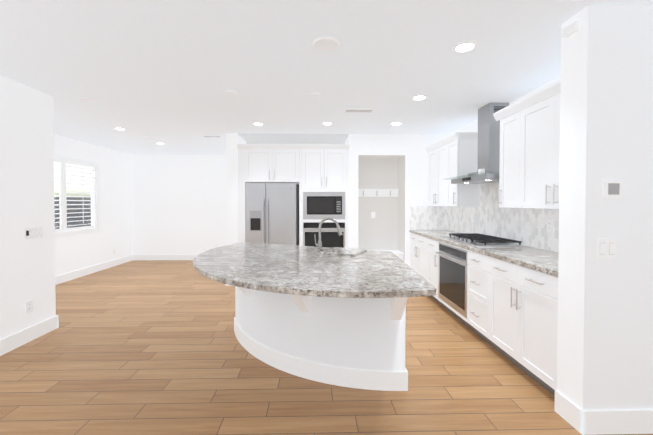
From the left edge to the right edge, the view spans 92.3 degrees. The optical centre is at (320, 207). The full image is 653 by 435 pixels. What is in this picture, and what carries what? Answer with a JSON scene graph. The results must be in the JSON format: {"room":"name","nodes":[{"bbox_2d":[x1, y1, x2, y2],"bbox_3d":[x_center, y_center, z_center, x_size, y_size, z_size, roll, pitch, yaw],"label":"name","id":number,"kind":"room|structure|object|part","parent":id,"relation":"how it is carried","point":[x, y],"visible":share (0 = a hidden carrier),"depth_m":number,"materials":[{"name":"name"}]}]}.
{"room":"kitchen","nodes":[
{"label":"kitchen","id":0,"kind":"room"},
{"bbox_2d":[0,75,55,339],"bbox_3d":[-2.926,0.099,0.699,0.120,2.550,5.510,0,1,-1],"label":"wall","id":1,"kind":"structure","parent":0,"point":[27,270],"depth_m":3.11,"materials":[{"name":"grey paint"}]},
{"bbox_2d":[0,315,58,355],"bbox_3d":[-2.859,1.303,0.727,0.016,0.140,5.526,0,1,-1],"label":"baseboard","id":2,"kind":"structure","parent":1,"relation":"attached to","point":[7,344],"depth_m":3.11,"materials":[{"name":"grey paint"}]},
{"bbox_2d":[26,300,32,313],"label":"switch plates","id":3,"kind":"object","parent":1,"relation":"attached to","point":[29,305],"depth_m":3.14,"materials":[{"name":"grey plastic"}]},
{"bbox_2d":[24,227,42,239],"label":"switch plates","id":4,"kind":"object","parent":1,"relation":"attached to","point":[34,232],"depth_m":3.19,"materials":[{"name":"grey plastic"}]},
{"bbox_2d":[53,134,131,275],"bbox_3d":[-4.572,0.025,5.556,0.120,2.550,4.280,0,1,-1],"label":"wall","id":5,"kind":"structure","parent":0,"point":[74,252],"depth_m":6.58,"materials":[{"name":"grey paint"}]},
{"bbox_2d":[54,154,99,236],"bbox_3d":[-4.554,-0.212,5.508,0.155,1.395,1.810,0,1,-1],"label":"window","id":6,"kind":"structure","parent":5,"relation":"in","point":[94,184],"depth_m":5.82,"materials":[{"name":"grey paint"}]},
{"bbox_2d":[55,255,131,284],"bbox_3d":[-4.503,1.231,5.524,0.016,0.140,4.144,0,1,-1],"label":"baseboard","id":7,"kind":"structure","parent":5,"relation":"attached to","point":[69,276],"depth_m":6.12,"materials":[{"name":"grey paint"}]},
{"bbox_2d":[131,155,225,254],"bbox_3d":[-3.007,-0.007,7.673,3.110,2.550,0.120,0,1,-1],"label":"wall","id":8,"kind":"structure","parent":0,"point":[178,204],"depth_m":7.60,"materials":[{"name":"grey paint"}]},
{"bbox_2d":[132,254,197,260],"bbox_3d":[-3.086,1.199,7.622,2.890,0.140,0.016,0,1,-1],"label":"baseboard","id":9,"kind":"structure","parent":8,"relation":"attached to","point":[156,256],"depth_m":7.60,"materials":[{"name":"grey paint"}]},
{"bbox_2d":[226,133,245,244],"bbox_3d":[-1.518,0.012,6.454,0.190,2.550,2.390,0,1,-1],"label":"wall","id":10,"kind":"structure","parent":0,"point":[233,140],"depth_m":5.25,"materials":[{"name":"grey paint"}]},
{"bbox_2d":[246,142,344,143],"bbox_3d":[-0.477,0.018,6.043,1.872,2.550,0.120,0,1,-1],"label":"wall","id":11,"kind":"structure","parent":0,"point":[295,142],"depth_m":5.96,"materials":[{"name":"grey paint"}]},
{"bbox_2d":[0,260,652,434],"bbox_3d":[-0.607,1.371,2.854,7.920,0.060,9.910,0,1,-1],"label":"floor","id":12,"kind":"structure","parent":0,"point":[144,347],"depth_m":2.45,"materials":[{"name":"brown wood"}]},
{"bbox_2d":[246,183,297,244],"bbox_3d":[-0.848,0.442,5.557,0.843,1.718,0.648,0,1,-1],"label":"fridge","id":13,"kind":"object","parent":12,"relation":"on","point":[271,213],"visible":0.56,"depth_m":5.28,"materials":[{"name":"silver metal"}]},
{"bbox_2d":[237,144,348,247],"bbox_3d":[-0.465,0.117,5.573,1.866,2.366,0.724,0,1,-1],"label":"pantry unit","id":14,"kind":"object","parent":12,"relation":"on","point":[318,174],"visible":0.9,"depth_m":5.27,"materials":[{"name":"white paint"}]},
{"bbox_2d":[303,222,344,247],"bbox_3d":[0.053,0.603,5.419,0.708,0.728,0.376,0,1,-1],"label":"oven","id":15,"kind":"object","parent":14,"relation":"in","point":[330,238],"depth_m":5.28,"materials":[{"name":"black glass"}]},
{"bbox_2d":[303,192,344,218],"bbox_3d":[0.053,-0.041,5.435,0.708,0.461,0.324,0,1,-1],"label":"microwave","id":16,"kind":"object","parent":14,"relation":"in","point":[316,205],"depth_m":5.28,"materials":[{"name":"silver metal"}]},
{"bbox_2d":[234,301,407,390],"bbox_3d":[-0.150,0.894,2.792,1.562,0.897,1.606,0,1,-1],"label":"kitchen island","id":17,"kind":"object","parent":12,"relation":"on","point":[336,316],"depth_m":2.40,"materials":[{"name":"white paint"}]},
{"bbox_2d":[193,241,436,300],"bbox_3d":[-0.206,0.421,2.633,1.758,0.053,2.084,0,1,-1],"label":"island countertop","id":18,"kind":"structure","parent":17,"relation":"on","point":[257,271],"depth_m":2.15,"materials":[{"name":"grey stone"}]},
{"bbox_2d":[314,217,342,252],"bbox_3d":[0.070,0.249,2.913,0.262,0.322,0.078,0,1,-1],"label":"faucet","id":19,"kind":"object","parent":18,"relation":"on","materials":[{"name":"silver metal"}]},
{"bbox_2d":[325,249,360,252],"bbox_3d":[0.213,0.540,2.894,0.465,0.216,0.466,0,1,-1],"label":"sink","id":20,"kind":"object","parent":18,"relation":"in","point":[326,250],"depth_m":2.82,"materials":[{"name":"silver metal"}]},
{"bbox_3d":[-0.148,0.895,2.713,1.561,0.897,1.450,0,1,-1],"label":"trim","id":21,"kind":"part","parent":17,"relation":"part of","materials":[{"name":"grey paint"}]},
{"bbox_2d":[376,250,403,260],"bbox_3d":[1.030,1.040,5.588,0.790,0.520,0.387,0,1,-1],"label":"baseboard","id":22,"kind":"structure","parent":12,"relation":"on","point":[399,254],"depth_m":5.42,"materials":[{"name":"white paint"}]},
{"bbox_2d":[409,230,558,395],"bbox_3d":[1.837,0.837,3.720,0.689,0.982,3.257,0,1,-1],"label":"base cabinets","id":23,"kind":"object","parent":12,"relation":"on","point":[500,294],"visible":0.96,"depth_m":2.83,"materials":[{"name":"white paint"}]},
{"bbox_2d":[436,242,468,317],"bbox_3d":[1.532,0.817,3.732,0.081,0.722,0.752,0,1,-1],"label":"oven","id":24,"kind":"object","parent":23,"relation":"in","point":[453,264],"depth_m":3.66,"materials":[{"name":"silver metal"}]},
{"bbox_2d":[409,230,558,276],"bbox_3d":[1.857,0.418,3.714,0.628,0.040,3.256,0,1,-1],"label":"countertop","id":25,"kind":"structure","parent":23,"relation":"on","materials":[{"name":"stone"}]},
{"bbox_2d":[442,233,525,246],"bbox_3d":[1.878,0.372,3.734,0.510,0.052,0.910,0,1,-1],"label":"cooktop","id":26,"kind":"object","parent":23,"relation":"in","point":[472,239],"depth_m":3.53,"materials":[{"name":"black metal"}]},
{"bbox_2d":[0,0,652,154],"bbox_3d":[-0.607,-1.236,2.815,7.920,0.066,9.910,0,1,-1],"label":"ceiling","id":27,"kind":"structure","parent":0,"point":[169,73],"depth_m":2.64,"materials":[{"name":"grey paint"}]},
{"bbox_2d":[226,90,237,94],"bbox_3d":[-0.926,-1.209,3.274,0.115,0.011,0.120,0,1,-1],"label":"recessed light","id":28,"kind":"object","parent":27,"relation":"in","point":[230,92],"depth_m":3.27,"materials":[{"name":"grey plastic"}]},
{"bbox_2d":[252,122,263,125],"bbox_3d":[-0.911,-1.229,4.576,0.159,0.011,0.175,0,1,-1],"label":"recessed light","id":29,"kind":"object","parent":27,"relation":"in","point":[256,123],"depth_m":4.59,"materials":[{"name":"grey plastic"}]},
{"bbox_2d":[313,37,339,50],"bbox_3d":[0.041,-1.194,2.279,0.189,0.011,0.188,0,1,-1],"label":"smoke detector","id":30,"kind":"object","parent":27,"relation":"in","point":[326,44],"depth_m":2.28,"materials":[{"name":"grey plastic"}]},
{"bbox_2d":[321,122,332,124],"bbox_3d":[0.090,-1.228,4.546,0.159,0.011,0.117,0,1,-1],"label":"recessed light","id":31,"kind":"object","parent":27,"relation":"in","point":[324,123],"depth_m":4.57,"materials":[{"name":"grey plastic"}]},
{"bbox_2d":[344,108,373,112],"bbox_3d":[0.477,-1.221,3.947,0.360,0.009,0.160,0,1,-1],"label":"ceiling vent","id":32,"kind":"object","parent":27,"relation":"in","point":[347,110],"depth_m":3.92,"materials":[{"name":"grey plastic"}]},
{"bbox_2d":[390,122,401,124],"bbox_3d":[1.089,-1.228,4.546,0.159,0.011,0.117,0,1,-1],"label":"recessed light","id":33,"kind":"object","parent":27,"relation":"in","point":[393,123],"depth_m":4.57,"materials":[{"name":"grey plastic"}]},
{"bbox_2d":[411,95,427,99],"bbox_3d":[1.078,-1.212,3.428,0.154,0.011,0.132,0,1,-1],"label":"recessed light","id":34,"kind":"object","parent":27,"relation":"in","point":[418,97],"depth_m":3.44,"materials":[{"name":"grey plastic"}]},
{"bbox_2d":[452,41,477,52],"bbox_3d":[1.065,-1.195,2.322,0.164,0.011,0.165,0,1,-1],"label":"recessed light","id":35,"kind":"object","parent":27,"relation":"in","point":[466,46],"depth_m":2.32,"materials":[{"name":"grey plastic"}]},
{"bbox_2d":[358,159,397,249],"bbox_3d":[1.377,0.021,5.838,1.510,2.550,0.120,0,1,-1],"label":"wall","id":36,"kind":"structure","parent":0,"point":[379,231],"depth_m":5.77,"materials":[{"name":"grey paint"}]},
{"bbox_2d":[358,189,398,196],"bbox_3d":[1.026,-0.275,5.724,0.790,0.145,0.076,0,1,-1],"label":"hook rail","id":37,"kind":"object","parent":36,"relation":"attached to","point":[377,192],"visible":1,"depth_m":5.74,"materials":[{"name":"grey paint"}]},
{"bbox_2d":[345,134,446,265],"bbox_3d":[1.306,0.025,5.551,1.668,2.550,0.450,0,1,-1],"label":"wall","id":38,"kind":"structure","parent":0,"point":[412,148],"depth_m":5.29,"materials":[{"name":"grey paint"}]},
{"bbox_2d":[358,155,404,261],"bbox_3d":[1.030,0.202,5.557,0.802,2.198,0.430,0,1,-1],"label":"lining","id":39,"kind":"object","parent":38,"relation":"attached to","point":[401,203],"visible":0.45,"depth_m":5.55,"materials":[{"name":"grey paint"}]},
{"bbox_2d":[447,76,560,252],"bbox_3d":[2.235,0.048,4.068,0.120,2.550,4.360,0,1,-1],"label":"wall","id":40,"kind":"structure","parent":0,"point":[472,126],"depth_m":4.34,"materials":[{"name":"grey paint"}]},
{"bbox_2d":[428,144,441,205],"bbox_3d":[1.993,-0.485,4.936,0.318,0.920,0.793,0,1,-1],"label":"upper cabinet","id":41,"kind":"object","parent":40,"relation":"attached to","point":[434,156],"depth_m":5.01,"materials":[{"name":"white paint"}]},
{"bbox_2d":[442,136,479,206],"bbox_3d":[2.005,-0.478,4.456,0.318,0.920,0.406,0,1,-1],"label":"upper cabinet","id":42,"kind":"object","parent":40,"relation":"attached to","point":[459,156],"depth_m":4.26,"materials":[{"name":"white paint"}]},
{"bbox_2d":[443,103,508,183],"bbox_3d":[1.916,-0.767,3.768,0.528,0.908,0.910,0,1,-1],"label":"range hood","id":43,"kind":"object","parent":40,"relation":"attached to","point":[488,148],"visible":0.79,"depth_m":3.65,"materials":[{"name":"silver metal"}]},
{"bbox_2d":[410,182,558,251],"bbox_3d":[1.868,0.003,3.709,0.629,0.790,3.257,0,1,-1],"label":"backsplash","id":44,"kind":"structure","parent":40,"relation":"attached to","point":[526,227],"depth_m":3.94,"materials":[{"name":"tile"}]},
{"bbox_2d":[546,220,552,231],"label":"switch plates","id":45,"kind":"object","parent":44,"relation":"attached to","point":[549,222],"depth_m":3.00,"materials":[{"name":"grey plastic"}]},
{"bbox_2d":[498,112,513,207],"bbox_3d":[2.037,-0.458,3.102,0.318,0.920,0.385,0,1,-1],"label":"upper cabinet","id":46,"kind":"object","parent":40,"relation":"attached to","point":[505,190],"depth_m":3.18,"materials":[{"name":"white paint"}]},
{"bbox_2d":[514,92,559,208],"bbox_3d":[2.050,-0.449,2.553,0.318,0.920,0.954,0,1,-1],"label":"upper cabinet","id":47,"kind":"object","parent":40,"relation":"attached to","point":[529,170],"depth_m":2.73,"materials":[{"name":"white paint"}]},
{"bbox_2d":[557,6,652,409],"bbox_3d":[2.414,0.079,1.991,1.680,2.550,0.201,0,1,-1],"label":"wall","id":48,"kind":"structure","parent":0,"point":[618,336],"depth_m":1.88,"materials":[{"name":"grey paint"}]},
{"bbox_2d":[562,21,578,37],"label":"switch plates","id":49,"kind":"object","parent":48,"relation":"attached to","point":[573,27],"depth_m":1.95,"materials":[{"name":"grey plastic"}]},
{"bbox_2d":[597,239,616,258],"label":"switch plates","id":50,"kind":"object","parent":48,"relation":"attached to","point":[606,248],"depth_m":1.87,"materials":[{"name":"grey plastic"}]},
{"bbox_2d":[602,181,621,197],"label":"thermostat","id":51,"kind":"object","parent":48,"relation":"attached to","point":[610,189],"depth_m":1.85,"materials":[{"name":"grey plastic"}]},
{"bbox_2d":[572,406,652,434],"bbox_3d":[2.409,1.285,1.902,1.696,0.140,0.016,0,1,-1],"label":"baseboard","id":52,"kind":"structure","parent":48,"relation":"attached to","point":[603,422],"depth_m":1.88,"materials":[{"name":"grey paint"}]},
{"label":"outside","id":53,"kind":"structure","parent":0,"visible":0},
{"bbox_2d":[54,162,90,228],"bbox_3d":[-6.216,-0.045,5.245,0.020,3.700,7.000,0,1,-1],"label":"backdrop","id":54,"kind":"structure","parent":53,"point":[74,206],"depth_m":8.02,"materials":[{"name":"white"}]}
]}

